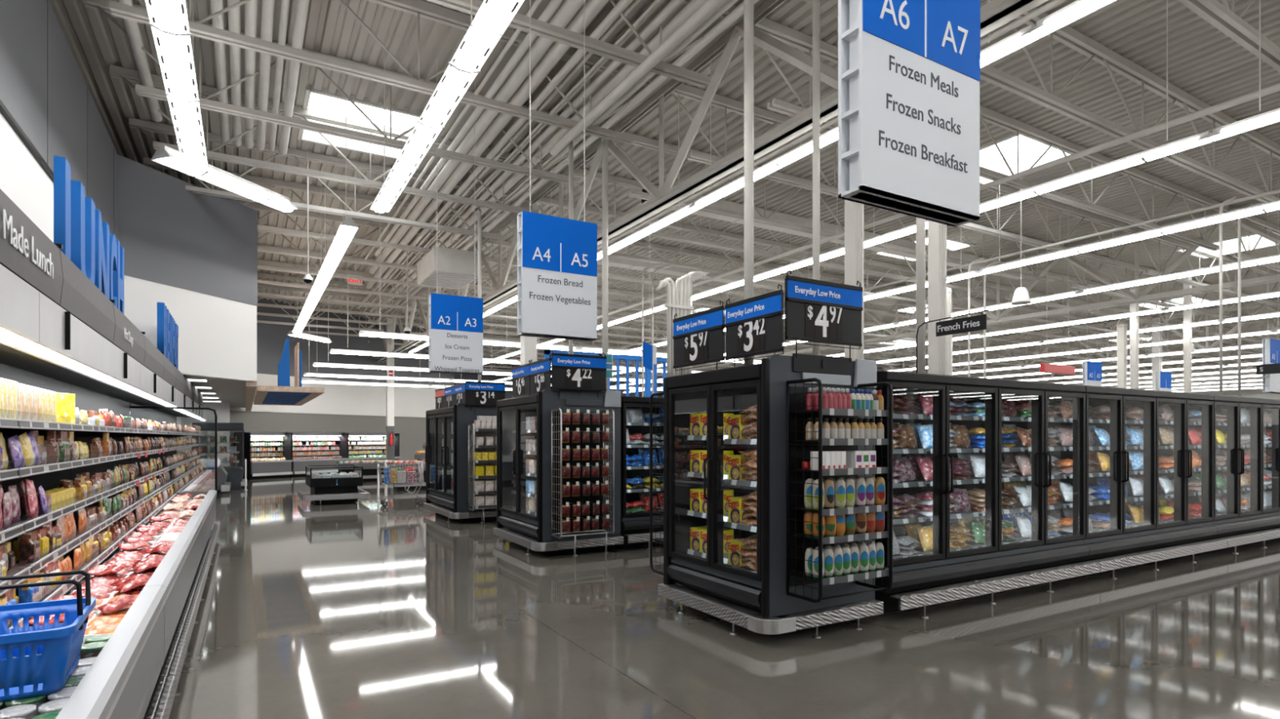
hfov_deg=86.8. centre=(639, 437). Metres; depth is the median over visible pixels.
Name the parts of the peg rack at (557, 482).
frame, leg, panel, leg, frame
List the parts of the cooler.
glass, bumper rail, tank, frame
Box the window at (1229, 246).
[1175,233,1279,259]
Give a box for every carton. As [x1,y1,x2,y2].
[383,467,389,483]
[390,469,396,483]
[397,471,405,483]
[404,466,414,471]
[405,471,416,483]
[474,420,479,428]
[474,452,481,460]
[474,466,484,475]
[474,480,484,491]
[474,496,484,506]
[475,436,483,445]
[476,416,485,420]
[480,420,485,428]
[481,452,488,460]
[484,436,493,445]
[484,466,493,475]
[484,480,493,491]
[484,495,493,505]
[485,416,492,420]
[485,420,491,428]
[488,452,493,460]
[491,420,496,428]
[493,452,496,460]
[493,465,496,475]
[493,480,496,490]
[493,495,496,505]
[810,451,825,470]
[825,451,830,469]
[830,451,835,468]
[835,451,840,468]
[840,451,845,468]
[845,450,862,468]
[857,450,869,467]
[868,450,875,467]
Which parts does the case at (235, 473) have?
panel, corner post, kick rail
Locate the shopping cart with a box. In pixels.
[377,459,425,506]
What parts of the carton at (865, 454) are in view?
colour panel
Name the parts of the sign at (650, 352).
white panel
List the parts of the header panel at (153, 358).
panel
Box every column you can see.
[384,316,394,460]
[518,198,540,365]
[946,281,952,375]
[1149,317,1162,390]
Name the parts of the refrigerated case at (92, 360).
panel, price rail, price rail, price rail, price rail, price rail, rail, panel, kick rail, rail trim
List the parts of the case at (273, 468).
panel, panel, panel, rail, kick rail, panel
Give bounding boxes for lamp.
[0,327,31,342]
[0,339,137,389]
[123,388,171,404]
[164,404,189,413]
[184,413,199,417]
[1011,160,1031,305]
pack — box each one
[0,431,8,470]
[0,446,2,471]
[0,543,8,570]
[0,550,6,583]
[0,588,16,624]
[0,597,9,625]
[1,542,14,571]
[8,435,25,468]
[13,533,22,561]
[13,588,18,604]
[17,431,35,466]
[18,480,29,517]
[18,530,39,564]
[18,577,39,604]
[23,431,40,465]
[24,479,38,518]
[26,431,40,466]
[28,613,65,625]
[32,528,48,556]
[35,571,42,600]
[37,485,48,515]
[38,435,46,465]
[40,561,56,594]
[40,572,47,599]
[42,521,55,553]
[44,431,59,464]
[51,593,102,600]
[52,525,61,550]
[53,560,61,589]
[56,431,66,462]
[57,479,69,488]
[61,480,75,502]
[63,431,70,462]
[66,431,76,461]
[72,477,87,499]
[72,478,84,501]
[80,472,92,498]
[84,508,94,529]
[84,536,95,559]
[87,411,96,425]
[87,563,131,575]
[88,410,99,426]
[88,506,97,526]
[89,479,97,496]
[90,438,102,458]
[91,475,101,494]
[92,595,137,613]
[93,533,98,555]
[94,472,104,493]
[95,506,103,523]
[97,414,105,426]
[97,533,102,554]
[100,531,110,543]
[100,533,109,549]
[101,432,111,457]
[102,472,109,491]
[102,506,106,520]
[103,471,111,489]
[104,525,111,545]
[107,578,148,592]
[110,525,118,541]
[110,573,151,586]
[112,524,120,539]
[116,493,125,509]
[117,520,124,535]
[117,539,149,550]
[120,518,127,532]
[122,436,131,453]
[122,465,129,483]
[122,488,128,501]
[123,512,131,530]
[124,493,128,507]
[124,533,155,543]
[126,489,132,506]
[126,561,159,573]
[127,466,133,481]
[128,436,134,453]
[128,512,133,528]
[129,488,135,503]
[129,528,159,537]
[130,464,136,479]
[132,436,137,452]
[132,557,162,568]
[134,554,164,564]
[135,436,140,452]
[135,524,163,532]
[137,522,165,528]
[140,505,144,519]
[141,502,146,516]
[141,544,171,554]
[145,501,149,515]
[146,419,152,430]
[146,500,151,514]
[147,480,155,492]
[149,497,155,510]
[149,501,154,511]
[149,514,173,521]
[151,422,155,430]
[153,480,157,490]
[155,459,159,471]
[155,493,162,505]
[156,457,162,470]
[156,479,160,488]
[158,436,164,448]
[161,421,168,431]
[162,504,183,510]
[163,437,168,448]
[164,457,169,466]
[164,471,168,480]
[165,502,185,506]
[168,424,173,431]
[168,437,173,448]
[170,497,189,502]
[171,457,175,465]
[172,423,176,431]
[172,471,177,478]
[173,483,177,492]
[173,495,190,499]
[174,493,192,497]
[174,512,193,518]
[176,466,180,475]
[177,425,181,432]
[177,439,182,446]
[177,510,195,515]
[181,505,198,510]
[182,426,186,432]
[182,501,200,506]
[182,503,199,509]
[184,463,189,471]
[188,471,194,479]
[191,493,205,498]
[198,466,203,472]
[200,435,208,442]
[200,446,208,453]
[200,456,208,458]
[209,435,214,442]
[209,446,214,453]
[219,435,226,442]
[219,446,226,453]
[219,456,226,462]
[229,435,236,442]
[229,446,236,452]
[229,455,236,462]
[525,417,529,430]
[525,440,529,451]
[525,459,529,473]
[525,480,533,493]
[525,496,529,510]
[529,416,533,429]
[529,440,533,451]
[529,459,536,473]
[529,480,536,493]
[529,497,533,511]
[533,416,536,429]
[533,440,536,451]
[533,460,536,474]
[533,481,536,494]
[533,497,536,511]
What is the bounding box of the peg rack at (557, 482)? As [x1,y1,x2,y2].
[551,408,614,559]
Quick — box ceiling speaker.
[1182,342,1195,352]
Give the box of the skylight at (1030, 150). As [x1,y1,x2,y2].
[979,133,1071,181]
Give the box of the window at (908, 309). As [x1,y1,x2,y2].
[892,304,963,313]
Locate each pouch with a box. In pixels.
[0,485,4,526]
[0,491,12,529]
[0,505,3,530]
[7,485,20,522]
[54,516,64,545]
[57,559,62,580]
[60,558,68,580]
[62,515,68,543]
[64,511,74,541]
[65,555,71,578]
[72,547,81,570]
[73,520,75,537]
[74,440,79,460]
[75,408,79,423]
[77,441,84,459]
[77,507,88,530]
[77,511,86,534]
[78,413,83,424]
[78,542,85,565]
[80,410,88,424]
[82,444,88,459]
[84,442,88,458]
[84,540,92,562]
[97,499,102,506]
[101,408,109,426]
[102,497,111,518]
[106,469,113,488]
[108,411,114,426]
[108,497,111,511]
[109,440,112,455]
[111,440,117,455]
[111,470,115,488]
[111,497,116,515]
[113,466,119,486]
[113,469,118,487]
[115,415,119,426]
[115,494,121,511]
[117,416,122,427]
[117,440,123,454]
[118,466,123,484]
[119,414,124,427]
[121,467,126,484]
[123,438,128,453]
[131,417,135,428]
[131,514,134,526]
[133,487,137,500]
[134,462,137,475]
[134,506,141,522]
[135,418,141,429]
[137,483,142,498]
[139,462,145,475]
[141,482,144,497]
[142,439,146,451]
[142,462,147,475]
[142,482,146,497]
[144,439,149,450]
[144,461,150,475]
[144,480,148,495]
[146,479,151,493]
[147,438,151,450]
[148,458,152,473]
[150,439,154,450]
[150,480,153,493]
[151,462,155,472]
[152,458,156,471]
[154,436,158,449]
[160,475,164,485]
[160,491,164,502]
[163,491,166,501]
[626,408,630,422]
[626,408,644,422]
[626,428,631,444]
[638,448,649,463]
[639,493,649,508]
[642,496,658,511]
[643,449,657,466]
[657,408,663,422]
[657,448,663,463]
[657,493,663,506]
[893,422,899,444]
[893,453,901,478]
[893,456,916,483]
[893,531,900,555]
[894,423,917,448]
[903,454,924,479]
[904,422,923,448]
[904,522,922,549]
[906,392,927,415]
[915,424,933,448]
[915,457,933,480]
[916,524,933,551]
[917,392,933,414]
[920,453,933,462]
[949,462,951,479]
[950,424,970,448]
[950,488,971,512]
[956,453,974,476]
[957,517,973,542]
[968,521,985,543]
[969,455,985,477]
[971,453,985,455]
[971,515,985,522]
[982,520,1003,541]
[1001,396,1017,417]
[1002,452,1020,475]
[1002,513,1020,536]
[1003,424,1021,446]
[1003,481,1020,504]
[1013,426,1031,447]
[1013,485,1031,506]
[1014,398,1027,404]
[1014,452,1030,462]
[1014,453,1031,476]
[1014,516,1031,537]
[1016,481,1026,488]
[1017,511,1029,519]
[1026,398,1031,413]
[1026,484,1031,497]
[1028,515,1031,526]
[1047,399,1066,418]
[1047,425,1066,446]
[1048,479,1064,501]
[1053,400,1072,418]
[1054,426,1072,446]
[1058,481,1072,502]
[1062,425,1072,428]
[1062,507,1072,518]
[1088,425,1101,445]
[1088,428,1093,445]
[1088,450,1101,471]
[1088,518,1093,530]
[1093,427,1110,446]
[1096,452,1110,471]
[1096,476,1110,486]
[1125,426,1134,445]
[1125,427,1143,445]
[1125,475,1133,495]
[1125,502,1133,521]
[1128,426,1140,445]
[1128,451,1143,470]
[1128,475,1141,478]
[1128,477,1143,496]
[1128,504,1143,523]
[1130,500,1143,508]
[1140,504,1160,519]
[1158,404,1173,421]
[1158,426,1173,445]
[1158,475,1173,493]
[1158,497,1172,514]
[1160,426,1173,444]
[1166,500,1189,518]
[1188,428,1201,444]
[1188,472,1196,479]
[1191,450,1201,468]
[1195,473,1201,486]
[1197,429,1201,439]
[1197,495,1216,511]
[1215,429,1226,444]
[1215,448,1225,462]
[1215,473,1226,488]
[1215,493,1222,502]
[1215,497,1226,512]
[1221,449,1226,462]
[1221,470,1226,476]
[1222,495,1226,511]
[1240,408,1250,422]
[1240,473,1248,487]
[1240,493,1250,509]
[1244,448,1250,461]
[1244,471,1250,485]
[1263,410,1271,423]
[1263,448,1271,460]
[1263,469,1271,482]
[1263,490,1270,507]
[1265,429,1271,442]
[1265,491,1271,506]
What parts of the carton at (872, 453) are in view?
colour panel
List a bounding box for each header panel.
[0,249,115,342]
[54,302,145,364]
[99,333,164,377]
[128,354,176,387]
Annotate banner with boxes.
[1040,208,1075,374]
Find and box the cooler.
[297,464,369,505]
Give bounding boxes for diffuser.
[188,379,206,381]
[195,386,211,388]
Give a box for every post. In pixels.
[243,458,247,490]
[376,463,380,502]
[385,464,388,504]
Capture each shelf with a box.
[0,427,93,438]
[2,483,125,527]
[2,568,23,582]
[3,504,132,570]
[6,454,90,470]
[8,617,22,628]
[15,522,139,601]
[72,467,165,484]
[77,431,152,438]
[88,482,168,506]
[118,494,173,522]
[133,434,173,438]
[137,460,182,467]
[140,471,186,483]
[160,480,191,493]
[162,435,191,438]
[196,442,239,443]
[196,451,239,453]
[220,460,239,462]
[293,444,337,445]
[293,454,332,456]
[296,440,340,440]
[306,449,333,450]
[348,440,386,440]
[348,453,386,454]
[351,448,377,449]
[653,475,663,478]
[653,506,663,511]
[653,537,663,542]
[723,553,728,559]
[727,564,756,572]
[790,409,817,413]
[790,440,817,442]
[790,468,817,472]
[790,506,856,512]
[790,533,856,541]
[790,570,876,582]
[893,415,930,420]
[893,553,921,558]
[905,448,929,451]
[910,479,968,484]
[911,510,968,519]
[915,546,973,555]
[949,417,982,421]
[966,539,1020,547]
[968,476,1016,481]
[971,507,1017,514]
[982,417,1027,422]
[1012,474,1031,479]
[1013,503,1057,510]
[1013,534,1060,541]
[1025,419,1068,422]
[1055,500,1094,506]
[1060,529,1097,536]
[1090,421,1139,423]
[1093,471,1127,475]
[1093,497,1129,502]
[1093,525,1133,530]
[1125,494,1159,499]
[1126,469,1143,473]
[1127,521,1164,526]
[1158,492,1189,497]
[1158,519,1173,522]
[1215,511,1226,515]
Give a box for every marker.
[64,311,71,350]
[124,352,127,378]
[153,373,156,393]
[171,386,173,401]
[183,395,185,407]
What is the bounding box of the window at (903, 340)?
[877,339,915,345]
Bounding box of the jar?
[801,462,809,469]
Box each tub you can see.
[0,704,36,718]
[1,702,6,709]
[4,695,46,716]
[8,717,25,718]
[30,711,60,718]
[38,697,69,714]
[44,694,49,703]
[47,686,76,701]
[63,675,84,688]
[69,666,90,678]
[75,657,97,668]
[80,641,106,659]
[84,634,111,644]
[123,416,129,427]
[123,417,128,427]
[128,417,131,428]
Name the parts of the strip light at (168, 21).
strip light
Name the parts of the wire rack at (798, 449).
frame, panel, price rail, price rail, price rail, price rail, price rail, price rail, frame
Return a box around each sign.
[0,188,62,304]
[347,244,362,285]
[386,365,394,376]
[428,57,483,374]
[435,385,444,408]
[444,382,454,408]
[453,382,466,406]
[465,378,505,410]
[511,360,530,398]
[517,0,597,341]
[529,354,551,395]
[551,349,606,397]
[643,341,657,370]
[672,300,724,374]
[724,284,783,367]
[784,269,862,362]
[838,0,980,226]
[915,309,988,373]
[1082,238,1102,386]
[1155,265,1171,391]
[1240,363,1279,374]
[1262,175,1279,393]
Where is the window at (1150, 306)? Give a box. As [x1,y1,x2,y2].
[1138,295,1213,309]
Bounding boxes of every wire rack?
[467,423,496,524]
[649,391,663,575]
[786,377,893,603]
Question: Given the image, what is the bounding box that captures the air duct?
[597,254,895,306]
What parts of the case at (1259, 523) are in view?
price rail, price rail, price rail, price rail, door, price rail, price rail, price rail, handle, handle, panel, kick rail, door, price rail, price rail, price rail, price rail, door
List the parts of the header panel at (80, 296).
panel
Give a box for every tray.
[67,586,113,595]
[69,582,115,592]
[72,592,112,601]
[80,577,121,584]
[83,623,119,642]
[86,614,125,627]
[88,613,96,620]
[90,568,130,576]
[90,573,128,579]
[93,607,130,618]
[94,599,106,607]
[94,603,131,613]
[102,558,138,564]
[102,560,134,567]
[103,594,138,604]
[107,564,133,569]
[108,554,144,559]
[110,588,142,597]
[112,551,146,556]
[116,547,146,553]
[124,540,155,543]
[125,569,155,577]
[143,551,167,557]
[146,523,170,527]
[147,521,171,525]
[148,520,172,524]
[152,540,175,546]
[153,542,173,547]
[155,513,177,516]
[155,537,177,542]
[158,511,178,515]
[159,534,178,539]
[160,511,180,513]
[160,532,180,537]
[161,509,182,512]
[164,528,183,532]
[164,529,182,534]
[167,525,184,530]
[168,524,186,528]
[171,520,188,524]
[171,522,187,525]
[173,519,189,522]
[175,517,191,520]
[311,473,321,478]
[320,473,331,478]
[330,473,340,477]
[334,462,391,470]
[340,472,350,477]
[349,472,359,477]
[389,463,426,471]
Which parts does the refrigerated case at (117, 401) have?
panel, price rail, price rail, price rail, price rail, price rail, edge trim, rail, panel, rail trim, kick rail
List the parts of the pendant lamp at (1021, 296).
stem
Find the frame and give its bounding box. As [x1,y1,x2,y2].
[543,349,666,397]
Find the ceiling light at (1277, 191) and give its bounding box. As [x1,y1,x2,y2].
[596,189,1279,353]
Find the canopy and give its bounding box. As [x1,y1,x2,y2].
[253,385,324,405]
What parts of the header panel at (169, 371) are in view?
panel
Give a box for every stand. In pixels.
[334,462,391,481]
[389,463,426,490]
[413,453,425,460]
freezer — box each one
[423,403,496,523]
[493,389,623,555]
[657,353,883,639]
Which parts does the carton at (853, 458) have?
colour panel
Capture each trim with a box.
[0,99,53,182]
[47,0,114,234]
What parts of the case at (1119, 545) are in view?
price rail, price rail, price rail, price rail, price rail, door, price rail, price rail, price rail, price rail, handle, handle, door, panel, price rail, price rail, price rail, price rail, kick rail, door, price rail, price rail, price rail, price rail, handle, handle, door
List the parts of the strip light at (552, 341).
strip light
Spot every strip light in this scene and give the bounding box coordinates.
[144,0,297,212]
[287,330,332,342]
[292,237,312,333]
[302,182,329,312]
[302,312,430,387]
[303,373,450,382]
[312,292,467,371]
[315,100,358,280]
[329,247,519,364]
[358,180,579,351]
[369,0,502,213]
[430,384,511,390]
[450,378,511,384]
[470,0,524,35]
[483,370,613,380]
[484,190,551,315]
[541,338,564,344]
[566,91,697,260]
[578,346,741,362]
[579,320,664,391]
[596,218,681,329]
[612,365,666,372]
[612,370,635,374]
[612,377,662,382]
[614,382,641,386]
[624,297,666,351]
[689,0,1039,209]
[690,140,844,300]
[739,358,761,364]
[825,352,844,356]
[863,0,1213,248]
[863,225,979,301]
[863,333,982,353]
[875,355,915,363]
[888,360,974,371]
[895,254,1279,326]
[925,341,1042,357]
[952,365,1023,374]
[973,348,1098,364]
[977,156,1279,275]
[978,372,1050,377]
[981,307,1165,337]
[1016,373,1106,381]
[1022,354,1146,368]
[1030,0,1115,38]
[1040,319,1219,344]
[1055,376,1142,383]
[1075,360,1183,371]
[1097,329,1274,351]
[1102,379,1173,386]
[1105,364,1226,375]
[1115,382,1203,388]
[1141,368,1256,378]
[1146,343,1262,356]
[1146,384,1228,390]
[1164,291,1279,311]
[1171,386,1253,391]
[1173,374,1262,381]
[1191,353,1262,362]
[1202,378,1262,384]
[1208,0,1279,141]
[1222,311,1279,323]
[1225,361,1262,366]
[1228,382,1262,386]
[1273,328,1279,333]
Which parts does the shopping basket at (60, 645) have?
handle, handle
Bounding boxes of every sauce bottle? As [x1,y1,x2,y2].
[804,478,813,509]
[804,511,814,537]
[804,548,814,577]
[805,387,813,410]
[805,417,813,439]
[812,388,816,396]
[812,479,824,510]
[812,550,823,579]
[813,386,817,409]
[813,417,817,439]
[813,512,824,538]
[822,387,827,408]
[822,417,830,438]
[822,547,833,577]
[823,479,834,509]
[823,545,833,551]
[824,515,835,537]
[826,387,832,408]
[827,477,835,507]
[829,417,837,438]
[831,387,836,408]
[832,544,840,549]
[832,546,843,577]
[834,478,845,508]
[835,388,842,408]
[835,514,845,536]
[836,417,844,438]
[840,388,846,408]
[840,543,849,548]
[841,546,850,575]
[843,417,850,438]
[844,388,851,408]
[844,477,854,507]
[844,513,855,535]
[849,388,856,408]
[849,545,858,573]
[850,417,858,438]
[854,389,861,408]
[854,477,866,506]
[855,512,866,533]
[857,417,864,438]
[857,542,866,549]
[858,544,868,573]
[859,389,865,409]
[863,389,870,409]
[863,417,871,438]
[864,476,874,506]
[865,511,875,533]
[866,541,875,545]
[866,543,875,572]
[867,390,873,409]
[869,418,876,438]
[872,390,879,409]
[874,476,884,505]
[874,511,884,532]
[875,418,884,438]
[875,542,884,570]
[877,390,883,409]
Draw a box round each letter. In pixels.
[53,155,71,260]
[71,179,95,284]
[94,208,109,299]
[109,233,116,306]
[112,239,124,314]
[156,302,165,356]
[164,306,167,358]
[166,308,169,360]
[168,312,171,362]
[170,315,172,363]
[172,317,173,364]
[173,320,175,364]
[175,323,177,368]
[176,324,178,368]
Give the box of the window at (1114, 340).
[1104,335,1163,342]
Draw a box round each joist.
[83,0,600,185]
[109,0,657,144]
[109,64,558,213]
[128,117,524,239]
[142,157,493,253]
[231,200,472,271]
[257,230,441,288]
[257,244,426,300]
[257,259,417,310]
[257,272,413,318]
[257,284,404,325]
[257,295,393,332]
[297,306,386,337]
[394,322,651,355]
[396,315,666,357]
[400,308,666,353]
[410,300,666,347]
[421,290,666,341]
[426,0,736,88]
[426,334,635,364]
[440,284,725,338]
[467,272,726,324]
[475,257,784,326]
[483,345,544,365]
[483,351,541,368]
[483,352,542,371]
[483,356,540,371]
[484,239,784,314]
[506,220,897,314]
[537,196,928,305]
[573,168,990,294]
[612,357,743,372]
[612,359,728,376]
[612,361,724,378]
[613,131,1064,283]
[614,364,707,377]
[635,346,754,369]
[640,182,1028,279]
[657,344,792,367]
[671,83,1140,268]
[724,331,904,365]
[724,344,879,360]
[753,17,1231,251]
[783,322,960,359]
[783,328,928,362]
[801,0,812,4]
[863,301,1066,347]
[863,311,1025,352]
[863,320,993,355]
[867,356,990,376]
[876,362,967,376]
[876,365,928,372]
[876,368,926,373]
[879,352,1013,378]
[897,284,1109,343]
[904,348,1039,377]
[926,373,1014,380]
[946,274,1156,337]
[952,346,1067,374]
[960,341,1097,371]
[967,368,1065,382]
[971,373,1045,382]
[980,0,1279,209]
[991,366,1082,384]
[993,336,1116,368]
[1005,267,1208,332]
[1016,368,1114,386]
[1030,335,1151,366]
[1040,361,1129,382]
[1064,246,1267,325]
[1066,326,1197,364]
[1067,359,1164,380]
[1098,356,1193,377]
[1109,320,1237,361]
[1128,353,1219,379]
[1140,228,1279,307]
[1156,314,1279,354]
[1164,355,1255,377]
[1177,0,1279,72]
[1200,351,1262,372]
[1208,307,1279,343]
[1231,207,1279,271]
[1240,342,1262,364]
[1268,299,1279,329]
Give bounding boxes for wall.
[0,0,118,243]
[118,155,257,381]
[176,417,181,455]
[181,402,229,466]
[229,297,454,417]
[229,410,426,466]
[245,381,257,411]
[454,363,666,399]
[1032,364,1279,399]
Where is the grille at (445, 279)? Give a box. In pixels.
[421,271,477,288]
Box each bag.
[561,431,569,443]
[561,505,569,517]
[561,520,570,532]
[562,413,570,424]
[562,448,569,461]
[562,466,570,478]
[562,484,570,497]
[571,484,580,496]
[572,413,580,424]
[572,431,580,443]
[572,466,580,478]
[572,504,581,516]
[573,448,580,460]
[573,520,579,532]
[582,413,590,424]
[582,431,590,443]
[582,448,589,460]
[582,466,589,477]
[582,484,590,496]
[582,504,589,515]
[582,519,590,531]
[591,413,599,425]
[591,448,599,460]
[591,466,599,477]
[591,484,599,495]
[591,518,599,530]
[592,431,599,443]
[592,503,599,515]
[600,484,608,495]
[601,448,608,460]
[601,466,608,477]
[601,502,608,515]
[602,413,608,425]
[602,431,608,443]
[602,517,609,529]
[626,440,647,444]
[626,454,632,461]
[626,461,633,466]
[626,476,644,484]
[626,484,632,489]
[626,502,632,508]
[626,507,632,513]
[627,454,646,461]
[628,460,645,466]
[628,500,647,507]
[629,433,645,439]
[629,483,647,488]
[629,506,646,512]
[640,417,661,422]
[640,433,660,439]
[641,440,660,444]
[641,476,659,483]
[641,482,660,488]
[642,413,659,417]
[737,448,756,456]
[737,458,756,468]
[737,534,756,545]
[737,549,756,557]
[737,560,756,570]
[739,412,756,421]
[739,468,756,475]
[739,518,756,526]
[740,404,756,414]
[740,426,756,433]
[740,490,756,500]
[740,544,756,550]
[741,420,756,427]
[741,505,756,511]
[741,556,756,564]
[742,433,756,439]
[742,456,756,461]
[742,475,756,481]
[742,499,756,506]
[742,511,756,518]
[893,394,921,399]
[893,395,904,403]
[893,402,904,408]
[893,402,920,410]
[893,409,902,413]
[893,427,902,432]
[893,432,903,438]
[893,438,903,444]
[893,444,903,448]
[893,466,905,471]
[893,471,902,476]
[893,476,905,483]
[893,493,921,502]
[893,497,906,503]
[893,503,904,509]
[893,509,905,515]
[893,514,906,518]
[895,535,921,545]
[896,399,919,404]
[897,506,920,512]
[897,549,919,555]
[898,410,921,414]
[898,501,919,507]
[898,511,919,518]
[898,542,918,550]
[911,491,933,500]
[911,509,933,516]
[912,498,933,505]
[914,503,933,511]
[921,443,958,448]
[927,412,957,415]
[949,395,973,401]
[949,400,959,406]
[949,406,958,411]
[949,406,975,412]
[949,428,956,433]
[949,433,958,438]
[949,438,958,443]
[949,457,973,464]
[949,474,973,479]
[949,493,958,498]
[949,498,959,502]
[949,503,956,508]
[949,508,958,513]
[949,524,971,533]
[949,532,974,537]
[949,533,959,538]
[949,535,975,542]
[949,538,955,544]
[949,544,959,548]
[951,401,971,407]
[951,542,973,548]
[953,412,973,415]
[953,463,973,469]
[953,468,973,474]
[958,444,985,448]
[962,401,985,408]
[966,408,985,413]
[967,427,985,434]
[967,488,985,497]
[968,412,985,417]
[968,434,985,439]
[968,495,985,502]
[968,500,985,506]
[969,439,985,444]
[970,506,985,511]
[1001,426,1018,433]
[1001,432,1018,438]
[1001,437,1019,443]
[1001,443,1017,448]
[1001,460,1018,467]
[1001,467,1021,472]
[1001,471,1019,477]
[1001,488,1022,495]
[1001,494,1019,501]
[1001,500,1018,505]
[1001,503,1019,509]
[1001,520,1017,528]
[1001,526,1018,533]
[1001,531,1020,537]
[1003,536,1018,542]
[1015,403,1031,409]
[1016,408,1031,413]
[1016,413,1031,417]
[1025,428,1050,434]
[1030,462,1059,466]
[1047,400,1062,406]
[1047,405,1062,410]
[1047,409,1062,414]
[1047,414,1059,417]
[1047,427,1061,434]
[1047,434,1059,438]
[1047,438,1061,443]
[1047,443,1058,447]
[1047,485,1060,492]
[1047,491,1062,496]
[1047,495,1062,500]
[1047,500,1061,505]
[1047,515,1060,523]
[1047,523,1061,528]
[1047,527,1062,532]
[1047,531,1062,536]
[1048,455,1061,462]
[1048,466,1060,470]
[1048,470,1064,475]
[1053,458,1072,467]
[1054,466,1072,474]
[1056,516,1072,526]
[1057,524,1072,533]
[1066,413,1100,419]
[1071,465,1098,473]
[1088,405,1097,412]
[1088,405,1110,414]
[1088,458,1098,466]
[1088,484,1110,493]
[1088,488,1099,494]
[1088,494,1097,502]
[1088,512,1110,522]
[1090,493,1110,500]
[1091,520,1110,528]
[1092,413,1110,420]
[1101,441,1132,446]
[1104,512,1132,519]
[1108,434,1132,439]
[1125,407,1143,415]
[1125,414,1133,420]
[1125,520,1133,525]
[1128,413,1143,421]
[1158,455,1173,463]
[1158,463,1173,469]
[1158,506,1173,515]
[1160,514,1173,519]
[1188,409,1201,417]
[1188,417,1201,422]
[1188,479,1201,486]
[1188,485,1201,492]
[1188,503,1201,511]
[1188,511,1201,517]
[1215,412,1226,417]
[1215,417,1226,422]
[1215,454,1226,461]
[1215,461,1226,466]
[1240,434,1250,439]
[1240,440,1250,444]
[1240,497,1250,505]
[1240,505,1250,510]
[1244,453,1250,460]
[1244,459,1250,465]
[1248,480,1271,485]
[1263,435,1271,439]
[1263,440,1271,444]
[1263,453,1271,459]
[1263,459,1271,464]
[1263,474,1271,479]
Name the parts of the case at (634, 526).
panel, door, kick rail, price rail, price rail, price rail, price rail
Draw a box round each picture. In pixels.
[691,422,699,435]
[691,459,699,472]
[691,498,699,511]
[691,537,699,551]
[702,422,706,435]
[702,461,706,473]
[702,501,706,513]
[702,540,706,553]
[724,425,728,435]
[724,462,728,472]
[724,502,728,511]
[724,542,728,551]
[730,424,739,439]
[730,465,739,479]
[730,508,739,524]
[730,551,739,567]
[742,427,750,435]
[742,511,750,520]
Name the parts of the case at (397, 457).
panel, panel, panel, rail, panel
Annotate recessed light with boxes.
[186,377,208,382]
[194,386,213,389]
[200,391,217,394]
[203,396,219,399]
[203,400,222,402]
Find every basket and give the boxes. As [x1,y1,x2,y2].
[0,570,96,702]
[377,461,424,485]
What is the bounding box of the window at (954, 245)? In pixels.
[871,235,975,262]
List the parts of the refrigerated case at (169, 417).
panel, header panel, header panel, price rail, price rail, price rail, price rail, price rail, rail, panel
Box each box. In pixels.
[0,377,8,417]
[8,379,17,418]
[17,382,26,419]
[25,384,33,420]
[33,386,40,421]
[35,493,56,513]
[36,491,61,510]
[40,388,45,421]
[44,490,65,508]
[45,389,51,422]
[48,488,70,506]
[51,391,56,422]
[51,488,73,504]
[56,392,75,425]
[689,413,701,435]
[689,449,702,472]
[689,488,706,512]
[689,526,706,551]
[700,413,706,435]
[700,450,706,473]
[700,489,706,513]
[700,528,706,553]
[723,413,733,435]
[723,450,733,474]
[723,488,733,514]
[723,528,733,553]
[728,414,751,439]
[728,454,750,480]
[728,497,751,524]
[728,538,746,567]
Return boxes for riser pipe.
[477,208,481,382]
[568,139,573,354]
[600,137,608,391]
[743,0,753,365]
[812,0,819,355]
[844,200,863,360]
[915,217,925,373]
[928,220,946,375]
[946,287,951,375]
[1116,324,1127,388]
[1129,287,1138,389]
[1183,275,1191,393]
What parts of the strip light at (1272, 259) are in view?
strip light, strip light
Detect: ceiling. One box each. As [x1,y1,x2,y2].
[48,0,1279,379]
[185,375,245,408]
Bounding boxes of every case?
[0,263,175,718]
[0,292,208,697]
[71,364,219,578]
[129,387,204,493]
[159,401,213,491]
[186,458,231,494]
[191,422,247,489]
[234,431,293,479]
[284,431,348,477]
[342,432,400,461]
[614,395,663,549]
[875,370,1100,618]
[1017,385,1227,579]
[1158,394,1279,554]
[1242,408,1271,494]
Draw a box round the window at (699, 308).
[693,306,725,313]
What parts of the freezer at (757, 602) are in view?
corner post, door, handle, price rail, price rail, price rail, price rail, panel, handle, panel, door, price rail, price rail, price rail, price rail, corner post, kick rail, panel, header plate, light plate, corner plate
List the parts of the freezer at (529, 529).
corner post, door, handle, handle, panel, panel, price rail, price rail, price rail, price rail, price rail, door, corner post, kick rail, header plate, panel, light plate, corner plate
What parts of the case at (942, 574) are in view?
price rail, price rail, price rail, price rail, price rail, door, handle, handle, price rail, price rail, price rail, price rail, price rail, door, panel, kick rail, price rail, price rail, price rail, price rail, price rail, door, handle, price rail, price rail, price rail, price rail, price rail, handle, door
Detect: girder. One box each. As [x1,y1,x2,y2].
[377,0,1047,362]
[609,202,1279,382]
[863,299,1279,375]
[952,342,1262,385]
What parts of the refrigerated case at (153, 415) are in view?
panel, header panel, header panel, price rail, price rail, price rail, price rail, price rail, rail, panel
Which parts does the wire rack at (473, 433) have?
frame, price rail, price rail, price rail, price rail, price rail, price rail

